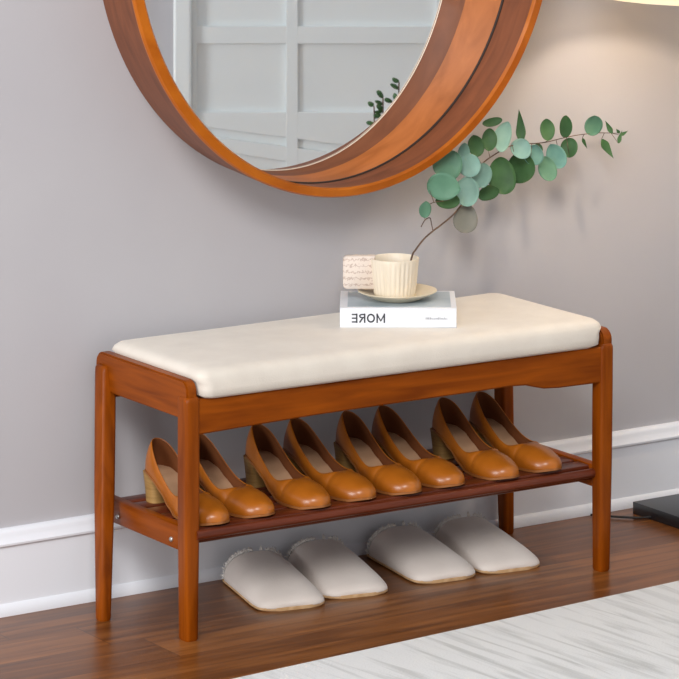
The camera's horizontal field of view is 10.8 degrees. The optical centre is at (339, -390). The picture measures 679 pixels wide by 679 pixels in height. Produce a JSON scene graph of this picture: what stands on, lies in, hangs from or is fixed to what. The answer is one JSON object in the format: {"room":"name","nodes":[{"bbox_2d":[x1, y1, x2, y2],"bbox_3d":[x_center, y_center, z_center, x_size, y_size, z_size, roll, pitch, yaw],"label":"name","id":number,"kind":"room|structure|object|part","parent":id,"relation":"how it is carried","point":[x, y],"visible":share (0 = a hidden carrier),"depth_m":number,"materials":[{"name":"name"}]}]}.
{"room":"entryway","nodes":[
{"label":"entryway","id":0,"kind":"room"},
{"bbox_2d":[0,0,678,527],"bbox_3d":[-0.071,0.446,6.875,7.000,2.700,0.120,0,0,-33],"label":"wall","id":1,"kind":"structure","parent":0,"point":[114,229],"depth_m":6.73,"materials":[{"name":"paint"}]},
{"bbox_2d":[103,0,541,197],"bbox_3d":[-0.021,0.572,6.745,0.951,1.032,0.151,0,0,-33],"label":"wall mirror","id":2,"kind":"object","parent":1,"relation":"attached to","point":[314,98],"visible":1,"depth_m":6.79,"materials":[{"name":"brown wood"}]},
{"bbox_2d":[145,0,440,169],"bbox_3d":[-0.103,0.592,6.765,0.763,0.916,0.004,0,0,-33],"label":"mirror glass","id":3,"kind":"object","parent":2,"relation":"attached to","point":[282,84],"depth_m":6.78,"materials":[{"name":"silver glass"}]},
{"bbox_2d":[0,421,678,617],"bbox_3d":[-0.032,1.720,6.815,6.800,0.152,0.024,0,0,-33],"label":"baseboard","id":4,"kind":"structure","parent":1,"relation":"attached to","point":[45,565],"depth_m":6.71,"materials":[{"name":"white paint"}]},
{"bbox_2d":[0,508,678,678],"bbox_3d":[1.578,1.826,3.470,10.000,0.060,7.620,0,0,-33],"label":"floor","id":5,"kind":"structure","parent":0,"point":[140,639],"depth_m":6.43,"materials":[{"name":"brown wood"}]},
{"bbox_2d":[220,545,324,611],"bbox_3d":[-0.123,1.762,6.584,0.136,0.066,0.238,0,0,-21],"label":"slipper","id":6,"kind":"object","parent":5,"relation":"on","point":[264,579],"visible":1,"depth_m":6.54,"materials":[{"name":"white fabric"}]},
{"bbox_3d":[-0.155,1.759,6.670,0.133,0.060,0.023,0,0,-21],"label":"fleece trim","id":7,"kind":"part","parent":6,"relation":"part of","materials":[{"name":"white fabric"}]},
{"bbox_2d":[285,534,387,598],"bbox_3d":[-0.008,1.762,6.665,0.136,0.066,0.238,0,0,-21],"label":"slipper","id":8,"kind":"object","parent":5,"relation":"on","point":[336,571],"visible":0.94,"depth_m":6.62,"materials":[{"name":"white fabric"}]},
{"bbox_3d":[-0.040,1.759,6.750,0.133,0.060,0.023,0,0,-21],"label":"fleece trim","id":9,"kind":"part","parent":8,"relation":"part of","materials":[{"name":"white fabric"}]},
{"bbox_2d":[94,293,612,641],"bbox_3d":[0.015,1.557,6.617,0.976,0.478,0.364,0,0,-33],"label":"bench","id":10,"kind":"object","parent":5,"relation":"on","point":[232,377],"visible":0.94,"depth_m":6.48,"materials":[{"name":"brown wood"}]},
{"bbox_3d":[-0.422,1.579,6.463,0.038,0.433,0.135,0,0,-1],"label":"leg","id":11,"kind":"part","parent":10,"relation":"part of","materials":[{"name":"brown wood"}]},
{"bbox_3d":[-0.340,1.621,6.400,0.022,0.043,0.285,0,0,-33],"label":"shelf rail","id":12,"kind":"part","parent":10,"relation":"part of","materials":[{"name":"brown wood"}]},
{"bbox_3d":[-0.345,1.376,6.405,0.021,0.068,0.322,0,0,-33],"label":"rail","id":13,"kind":"part","parent":10,"relation":"part of","materials":[{"name":"brown wood"}]},
{"bbox_2d":[143,438,229,525],"bbox_3d":[-0.274,1.546,6.402,0.082,0.113,0.245,0,0,-33],"label":"shoe","id":14,"kind":"object","parent":10,"relation":"on","point":[160,473],"visible":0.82,"depth_m":6.44,"materials":[{"name":"brown leather"}]},
{"bbox_3d":[-0.263,1.583,6.283,0.030,0.426,0.038,0,0,-33],"label":"leg","id":15,"kind":"part","parent":10,"relation":"part of","materials":[{"name":"brown wood"}]},
{"bbox_2d":[199,434,274,517],"bbox_3d":[-0.201,1.546,6.454,0.082,0.113,0.245,0,0,-37],"label":"shoe","id":16,"kind":"object","parent":10,"relation":"on","point":[241,499],"visible":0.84,"depth_m":6.43,"materials":[{"name":"brown leather"}]},
{"bbox_2d":[243,424,330,509],"bbox_3d":[-0.097,1.546,6.518,0.082,0.113,0.245,0,0,-33],"label":"shoe","id":17,"kind":"object","parent":10,"relation":"on","point":[266,464],"visible":0.98,"depth_m":6.54,"materials":[{"name":"brown leather"}]},
{"bbox_2d":[282,418,375,501],"bbox_3d":[-0.021,1.546,6.572,0.082,0.113,0.245,0,0,-38],"label":"shoe","id":18,"kind":"object","parent":10,"relation":"on","point":[302,446],"visible":0.92,"depth_m":6.59,"materials":[{"name":"brown leather"}]},
{"bbox_2d":[121,447,588,529],"bbox_3d":[0.035,1.610,6.635,0.868,0.014,0.273,0,0,-33],"label":"shelf","id":19,"kind":"object","parent":10,"relation":"attached to","point":[136,513],"depth_m":6.48,"materials":[{"name":"red wood"}]},
{"bbox_2d":[112,293,600,397],"bbox_3d":[0.038,1.346,6.622,0.871,0.056,0.346,0,0,-33],"label":"seat cushion","id":20,"kind":"object","parent":10,"relation":"on","point":[494,333],"depth_m":6.50,"materials":[{"name":"beige fabric"}]},
{"bbox_2d":[333,411,421,494],"bbox_3d":[0.069,1.546,6.621,0.082,0.113,0.245,0,0,-33],"label":"shoe","id":21,"kind":"object","parent":10,"relation":"on","point":[356,449],"visible":0.96,"depth_m":6.65,"materials":[{"name":"brown leather"}]},
{"bbox_3d":[0.107,1.623,6.524,0.870,0.016,0.015,0,0,-33],"label":"shelf rod","id":22,"kind":"part","parent":10,"relation":"part of","materials":[{"name":"red wood"}]},
{"bbox_3d":[0.116,1.613,6.510,0.870,0.020,0.017,0,0,-33],"label":"shelf rod","id":23,"kind":"part","parent":10,"relation":"part of","materials":[{"name":"red wood"}]},
{"bbox_2d":[340,291,456,327],"bbox_3d":[0.109,1.301,6.711,0.215,0.036,0.168,0,0,1],"label":"book","id":24,"kind":"object","parent":10,"relation":"on","point":[439,309],"visible":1,"depth_m":6.63,"materials":[{"name":"white paper"}]},
{"bbox_2d":[358,283,436,302],"bbox_3d":[0.108,1.274,6.713,0.148,0.017,0.148,0,0,-33],"label":"saucer","id":25,"kind":"object","parent":24,"relation":"on","point":[422,290],"visible":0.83,"depth_m":6.68,"materials":[{"name":"beige ceramic"}]},
{"bbox_2d":[343,253,418,296],"bbox_3d":[0.081,1.239,6.704,0.137,0.076,0.091,0,0,-22],"label":"cup","id":26,"kind":"object","parent":25,"relation":"on","point":[388,274],"visible":1,"depth_m":6.70,"materials":[{"name":"beige ceramic"}]},
{"bbox_3d":[0.036,1.232,6.713,0.060,0.062,0.022,0,0,0],"label":"handle","id":27,"kind":"part","parent":26,"relation":"part of","materials":[{"name":"paper"}]},
{"bbox_2d":[410,111,626,260],"bbox_3d":[0.327,1.118,6.943,0.618,0.306,0.071,0,0,-45],"label":"branch","id":28,"kind":"object","parent":26,"relation":"in","point":[502,176],"visible":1,"depth_m":6.92,"materials":[{"name":"green plant"}]},
{"bbox_2d":[347,291,450,306],"bbox_3d":[0.111,1.283,6.712,0.191,0.001,0.150,0,0,1],"label":"picture","id":29,"kind":"object","parent":24,"relation":"on","point":[354,298],"depth_m":6.69},
{"bbox_3d":[0.116,1.408,6.508,0.873,0.067,0.022,0,0,-31],"label":"rail","id":30,"kind":"part","parent":10,"relation":"part of","materials":[{"name":"brown wood"}]},
{"bbox_2d":[371,405,464,487],"bbox_3d":[0.143,1.546,6.673,0.082,0.113,0.245,0,0,-38],"label":"shoe","id":31,"kind":"object","parent":10,"relation":"on","point":[389,430],"visible":0.92,"depth_m":6.69,"materials":[{"name":"brown leather"}]},
{"bbox_2d":[430,397,518,479],"bbox_3d":[0.251,1.546,6.735,0.082,0.113,0.245,0,0,-33],"label":"shoe","id":32,"kind":"object","parent":10,"relation":"on","point":[452,434],"visible":1,"depth_m":6.76,"materials":[{"name":"brown leather"}]},
{"bbox_3d":[0.320,1.581,7.010,0.034,0.430,0.035,0,0,-33],"label":"leg","id":33,"kind":"part","parent":10,"relation":"part of","materials":[{"name":"brown wood"}]},
{"bbox_2d":[469,391,561,472],"bbox_3d":[0.329,1.546,6.791,0.082,0.113,0.245,0,0,-37],"label":"shoe","id":34,"kind":"object","parent":10,"relation":"on","point":[487,418],"visible":0.94,"depth_m":6.81,"materials":[{"name":"brown leather"}]},
{"bbox_3d":[0.403,1.621,6.876,0.020,0.043,0.311,0,0,-33],"label":"shelf rail","id":35,"kind":"part","parent":10,"relation":"part of","materials":[{"name":"brown wood"}]},
{"bbox_3d":[0.492,1.583,6.741,0.030,0.426,0.035,0,0,-33],"label":"leg","id":36,"kind":"part","parent":10,"relation":"part of","materials":[{"name":"brown wood"}]},
{"bbox_3d":[0.404,1.379,6.880,0.024,0.073,0.355,0,0,-33],"label":"rail","id":37,"kind":"part","parent":10,"relation":"part of","materials":[{"name":"brown wood"}]},
{"bbox_2d":[365,520,474,583],"bbox_3d":[0.151,1.762,6.767,0.136,0.066,0.238,0,0,-26],"label":"slipper","id":38,"kind":"object","parent":5,"relation":"on","point":[409,551],"visible":1,"depth_m":6.72,"materials":[{"name":"white fabric"}]},
{"bbox_3d":[0.112,1.759,6.850,0.133,0.060,0.023,0,0,-26],"label":"fleece trim","id":39,"kind":"part","parent":38,"relation":"part of","materials":[{"name":"white fabric"}]},
{"bbox_2d":[233,581,678,678],"bbox_3d":[0.141,1.792,5.822,2.450,0.009,0.720,0,0,-37],"label":"area rug","id":40,"kind":"object","parent":5,"relation":"on","point":[634,634],"visible":1,"depth_m":6.19,"materials":[{"name":"white carpet"}]},
{"bbox_2d":[431,511,539,573],"bbox_3d":[0.276,1.762,6.837,0.136,0.066,0.238,0,0,-25],"label":"slipper","id":41,"kind":"object","parent":5,"relation":"on","point":[487,548],"visible":0.91,"depth_m":6.79,"materials":[{"name":"white fabric"}]},
{"bbox_3d":[0.238,1.759,6.920,0.133,0.060,0.023,0,0,-25],"label":"fleece trim","id":42,"kind":"part","parent":41,"relation":"part of","materials":[{"name":"white fabric"}]},
{"bbox_2d":[590,0,678,528],"bbox_3d":[0.738,1.028,6.979,0.565,1.535,0.532,0,0,-33],"label":"floor lamp","id":43,"kind":"object","parent":5,"relation":"on","point":[665,509],"visible":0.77,"depth_m":7.11,"materials":[{"name":"black metal"}]},
{"bbox_3d":[0.559,1.791,7.123,0.125,0.006,0.011,0,0,10],"label":"cord","id":44,"kind":"part","parent":43,"relation":"part of","materials":[{"name":"black rubber"}]},
{"bbox_3d":[0.711,0.580,6.906,0.440,0.310,0.440,0,0,-33],"label":"lamp shade","id":45,"kind":"part","parent":43,"relation":"part of","materials":[{"name":"beige fabric"}]}
]}

